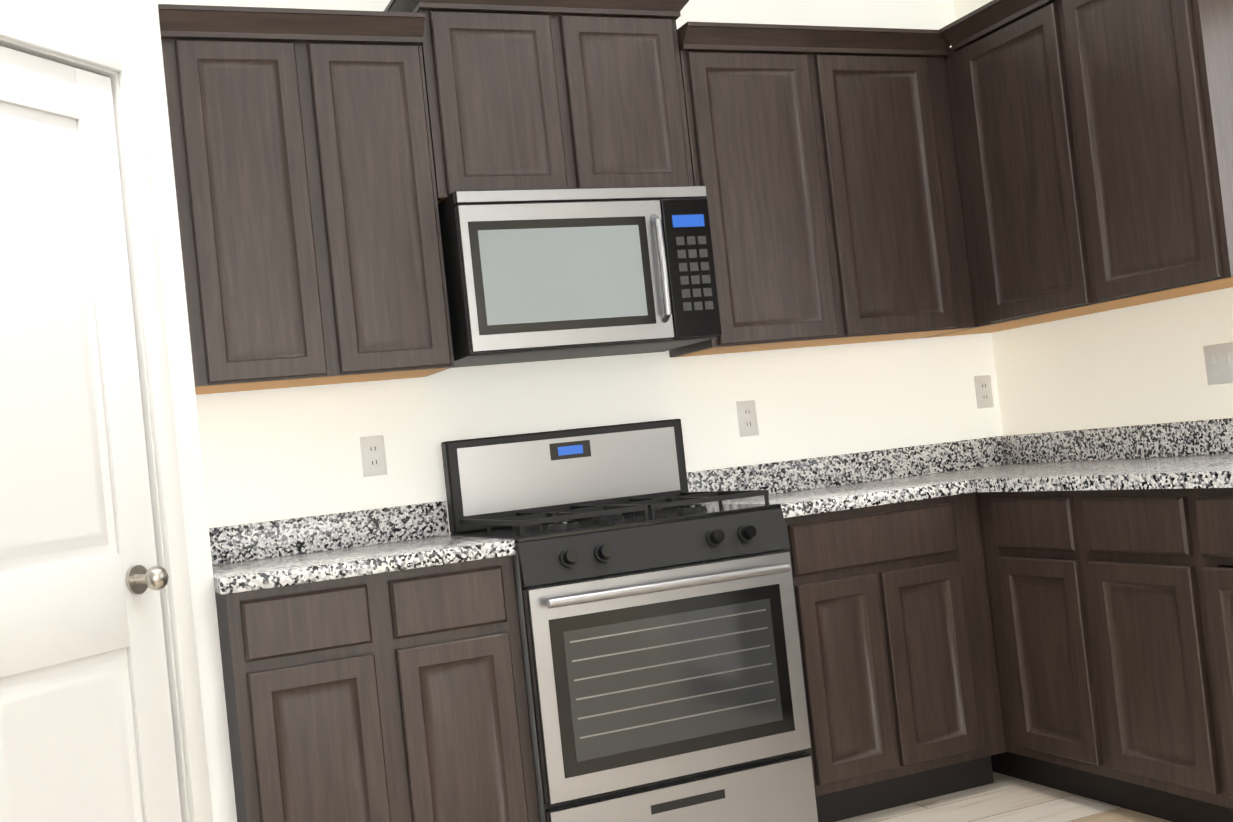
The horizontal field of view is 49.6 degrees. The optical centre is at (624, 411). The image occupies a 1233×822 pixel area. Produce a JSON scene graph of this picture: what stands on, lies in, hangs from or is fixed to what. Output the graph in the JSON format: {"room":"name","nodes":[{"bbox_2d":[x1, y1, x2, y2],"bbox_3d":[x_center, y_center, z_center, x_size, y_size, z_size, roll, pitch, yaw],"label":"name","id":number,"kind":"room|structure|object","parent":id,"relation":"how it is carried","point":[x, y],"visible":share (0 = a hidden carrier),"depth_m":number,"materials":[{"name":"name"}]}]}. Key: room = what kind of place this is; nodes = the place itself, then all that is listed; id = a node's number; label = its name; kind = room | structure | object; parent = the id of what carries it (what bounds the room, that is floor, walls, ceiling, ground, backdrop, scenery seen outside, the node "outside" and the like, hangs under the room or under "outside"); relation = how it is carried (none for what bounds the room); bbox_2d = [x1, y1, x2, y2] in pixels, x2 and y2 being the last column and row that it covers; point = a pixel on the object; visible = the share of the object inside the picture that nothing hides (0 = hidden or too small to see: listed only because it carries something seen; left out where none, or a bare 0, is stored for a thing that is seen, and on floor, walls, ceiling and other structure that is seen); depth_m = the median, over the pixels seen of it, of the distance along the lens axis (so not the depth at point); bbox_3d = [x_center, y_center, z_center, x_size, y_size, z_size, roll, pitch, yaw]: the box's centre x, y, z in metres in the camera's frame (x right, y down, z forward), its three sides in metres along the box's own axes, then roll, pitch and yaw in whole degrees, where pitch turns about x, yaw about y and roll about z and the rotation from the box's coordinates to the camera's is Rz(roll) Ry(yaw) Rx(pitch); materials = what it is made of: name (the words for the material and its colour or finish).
{"room":"kitchen","nodes":[
{"label":"kitchen","id":0,"kind":"room"},
{"bbox_2d":[0,0,236,821],"bbox_3d":[-1.237,-0.077,2.743,0.100,2.790,0.912,-7,-2,23],"label":"wall","id":1,"kind":"structure","parent":0,"point":[133,25],"depth_m":3.10,"materials":[{"name":"white paint"}]},
{"bbox_2d":[0,46,181,821],"bbox_3d":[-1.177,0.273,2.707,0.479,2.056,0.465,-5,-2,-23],"label":"pantry door","id":2,"kind":"structure","parent":1,"relation":"in","point":[86,729],"depth_m":2.80,"materials":[{"name":"white wood"}]},
{"bbox_2d":[0,8,212,821],"bbox_3d":[-1.201,0.247,2.716,0.116,2.138,0.750,-7,-2,23],"label":"door frame","id":3,"kind":"structure","parent":1,"relation":"attached to","point":[119,66],"depth_m":3.00,"materials":[{"name":"white wood"}]},
{"bbox_2d":[157,0,1002,535],"bbox_3d":[0.010,-0.166,4.268,3.058,2.790,0.140,-5,-2,-23],"label":"wall","id":4,"kind":"structure","parent":0,"point":[279,454],"depth_m":4.17,"materials":[{"name":"white paint"}]},
{"bbox_2d":[158,4,454,394],"bbox_3d":[-0.876,-0.562,3.639,0.688,0.962,0.367,-5,-2,-23],"label":"upper cabinet","id":5,"kind":"object","parent":4,"relation":"attached to","point":[307,206],"visible":0.85,"depth_m":3.51,"materials":[{"name":"brown wood"}]},
{"bbox_2d":[360,435,386,476],"bbox_3d":[-0.724,0.128,3.853,0.070,0.116,0.007,-5,-2,-23],"label":"electrical outlet","id":6,"kind":"object","parent":4,"relation":"attached to","point":[373,455],"visible":1,"depth_m":3.85,"materials":[{"name":"white plastic"}]},
{"bbox_2d":[384,0,693,203],"bbox_3d":[-0.228,-0.908,3.941,0.880,0.592,0.367,-5,-2,-23],"label":"upper cabinet","id":7,"kind":"object","parent":4,"relation":"attached to","point":[539,94],"visible":0.81,"depth_m":3.80,"materials":[{"name":"brown wood"}]},
{"bbox_2d":[438,185,721,367],"bbox_3d":[-0.156,-0.392,3.888,0.756,0.443,0.452,-5,-2,-23],"label":"over-the-range microwave","id":8,"kind":"object","parent":7,"relation":"attached to","point":[533,275],"visible":1,"depth_m":3.71,"materials":[{"name":"silver metal"}]},
{"bbox_2d":[736,400,758,436],"bbox_3d":[0.402,0.022,4.341,0.070,0.116,0.007,-5,-2,-23],"label":"electrical outlet","id":9,"kind":"object","parent":4,"relation":"attached to","point":[747,418],"visible":1,"depth_m":4.34,"materials":[{"name":"white plastic"}]},
{"bbox_2d":[669,21,974,357],"bbox_3d":[0.608,-0.702,4.282,0.966,0.962,0.367,-5,-2,-23],"label":"upper cabinet","id":10,"kind":"object","parent":4,"relation":"attached to","point":[824,166],"visible":0.94,"depth_m":4.15,"materials":[{"name":"brown wood"}]},
{"bbox_2d":[974,375,993,408],"bbox_3d":[1.274,-0.070,4.719,0.070,0.116,0.007,-5,-2,-23],"label":"electrical outlet","id":11,"kind":"object","parent":4,"relation":"attached to","point":[984,393],"visible":1,"depth_m":4.72,"materials":[{"name":"white plastic"}]},
{"bbox_2d":[836,772,1171,821],"bbox_3d":[1.484,0.998,-0.419,4.874,0.100,9.740,-5,-2,-23],"label":"floor","id":12,"kind":"structure","parent":0,"point":[1003,798],"depth_m":3.75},
{"bbox_2d":[215,555,539,821],"bbox_3d":[-0.671,0.847,3.488,0.701,0.875,0.616,-5,-2,-23],"label":"base cabinet","id":13,"kind":"object","parent":12,"relation":"on","point":[398,696],"visible":0.96,"depth_m":3.22,"materials":[{"name":"brown wood"}]},
{"bbox_2d":[209,501,515,594],"bbox_3d":[-0.729,0.342,3.493,0.718,0.140,0.632,-5,-2,-23],"label":"countertop","id":14,"kind":"structure","parent":13,"relation":"on","point":[274,554],"depth_m":3.66,"materials":[{"name":"stone"}]},
{"bbox_2d":[441,419,818,821],"bbox_3d":[0.009,0.624,3.729,0.764,1.188,0.702,-5,-2,-23],"label":"range","id":15,"kind":"object","parent":12,"relation":"on","point":[661,645],"visible":0.98,"depth_m":3.49,"materials":[{"name":"silver metal"}]},
{"bbox_2d":[784,492,1005,821],"bbox_3d":[0.674,0.721,4.070,0.666,0.875,0.616,-5,-2,-23],"label":"base cabinet","id":16,"kind":"object","parent":12,"relation":"on","point":[898,656],"visible":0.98,"depth_m":3.79,"materials":[{"name":"brown wood"}]},
{"bbox_2d":[687,440,974,517],"bbox_3d":[0.596,0.217,4.052,0.630,0.140,0.657,-5,-2,-23],"label":"countertop","id":17,"kind":"structure","parent":16,"relation":"on","point":[817,485],"depth_m":4.33,"materials":[{"name":"stone"}]},
{"bbox_2d":[977,488,1232,821],"bbox_3d":[1.712,0.586,3.223,0.616,0.875,3.001,-5,-2,-23],"label":"base cabinet","id":18,"kind":"object","parent":12,"relation":"on","point":[1111,611],"visible":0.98,"depth_m":3.47,"materials":[{"name":"brown wood"}]},
{"bbox_2d":[967,418,1232,491],"bbox_3d":[1.646,0.082,3.219,0.654,0.140,3.027,-5,-2,-23],"label":"countertop","id":19,"kind":"structure","parent":18,"relation":"on","point":[1186,454],"depth_m":3.95,"materials":[{"name":"stone"}]},
{"bbox_2d":[953,0,1232,435],"bbox_3d":[3.253,-0.619,0.454,0.210,2.790,9.740,-5,-2,-23],"label":"wall","id":20,"kind":"structure","parent":0,"point":[1142,364],"depth_m":4.22,"materials":[{"name":"white paint"}]},
{"bbox_2d":[924,28,1034,337],"bbox_3d":[1.187,-0.752,4.517,0.321,0.949,0.397,-5,-2,-23],"label":"upper cabinet","id":21,"kind":"object","parent":20,"relation":"attached to","point":[979,328],"depth_m":4.35,"materials":[{"name":"brown wood"}]},
{"bbox_2d":[948,0,1140,327],"bbox_3d":[1.354,-0.781,4.125,0.321,0.949,0.456,-5,-2,-23],"label":"upper cabinet","id":22,"kind":"object","parent":20,"relation":"attached to","point":[1004,57],"depth_m":4.09,"materials":[{"name":"brown wood"}]},
{"bbox_2d":[1048,0,1232,307],"bbox_3d":[1.537,-0.812,3.696,0.321,0.949,0.479,-5,-2,-23],"label":"upper cabinet","id":23,"kind":"object","parent":20,"relation":"attached to","point":[1093,141],"depth_m":3.61,"materials":[{"name":"brown wood"}]},
{"bbox_2d":[1203,342,1232,384],"bbox_3d":[1.715,-0.137,3.830,0.012,0.116,0.116,-5,-2,-23],"label":"light switch","id":24,"kind":"object","parent":20,"relation":"attached to","point":[1219,363],"visible":1,"depth_m":3.84,"materials":[{"name":"white plastic"}]}
]}

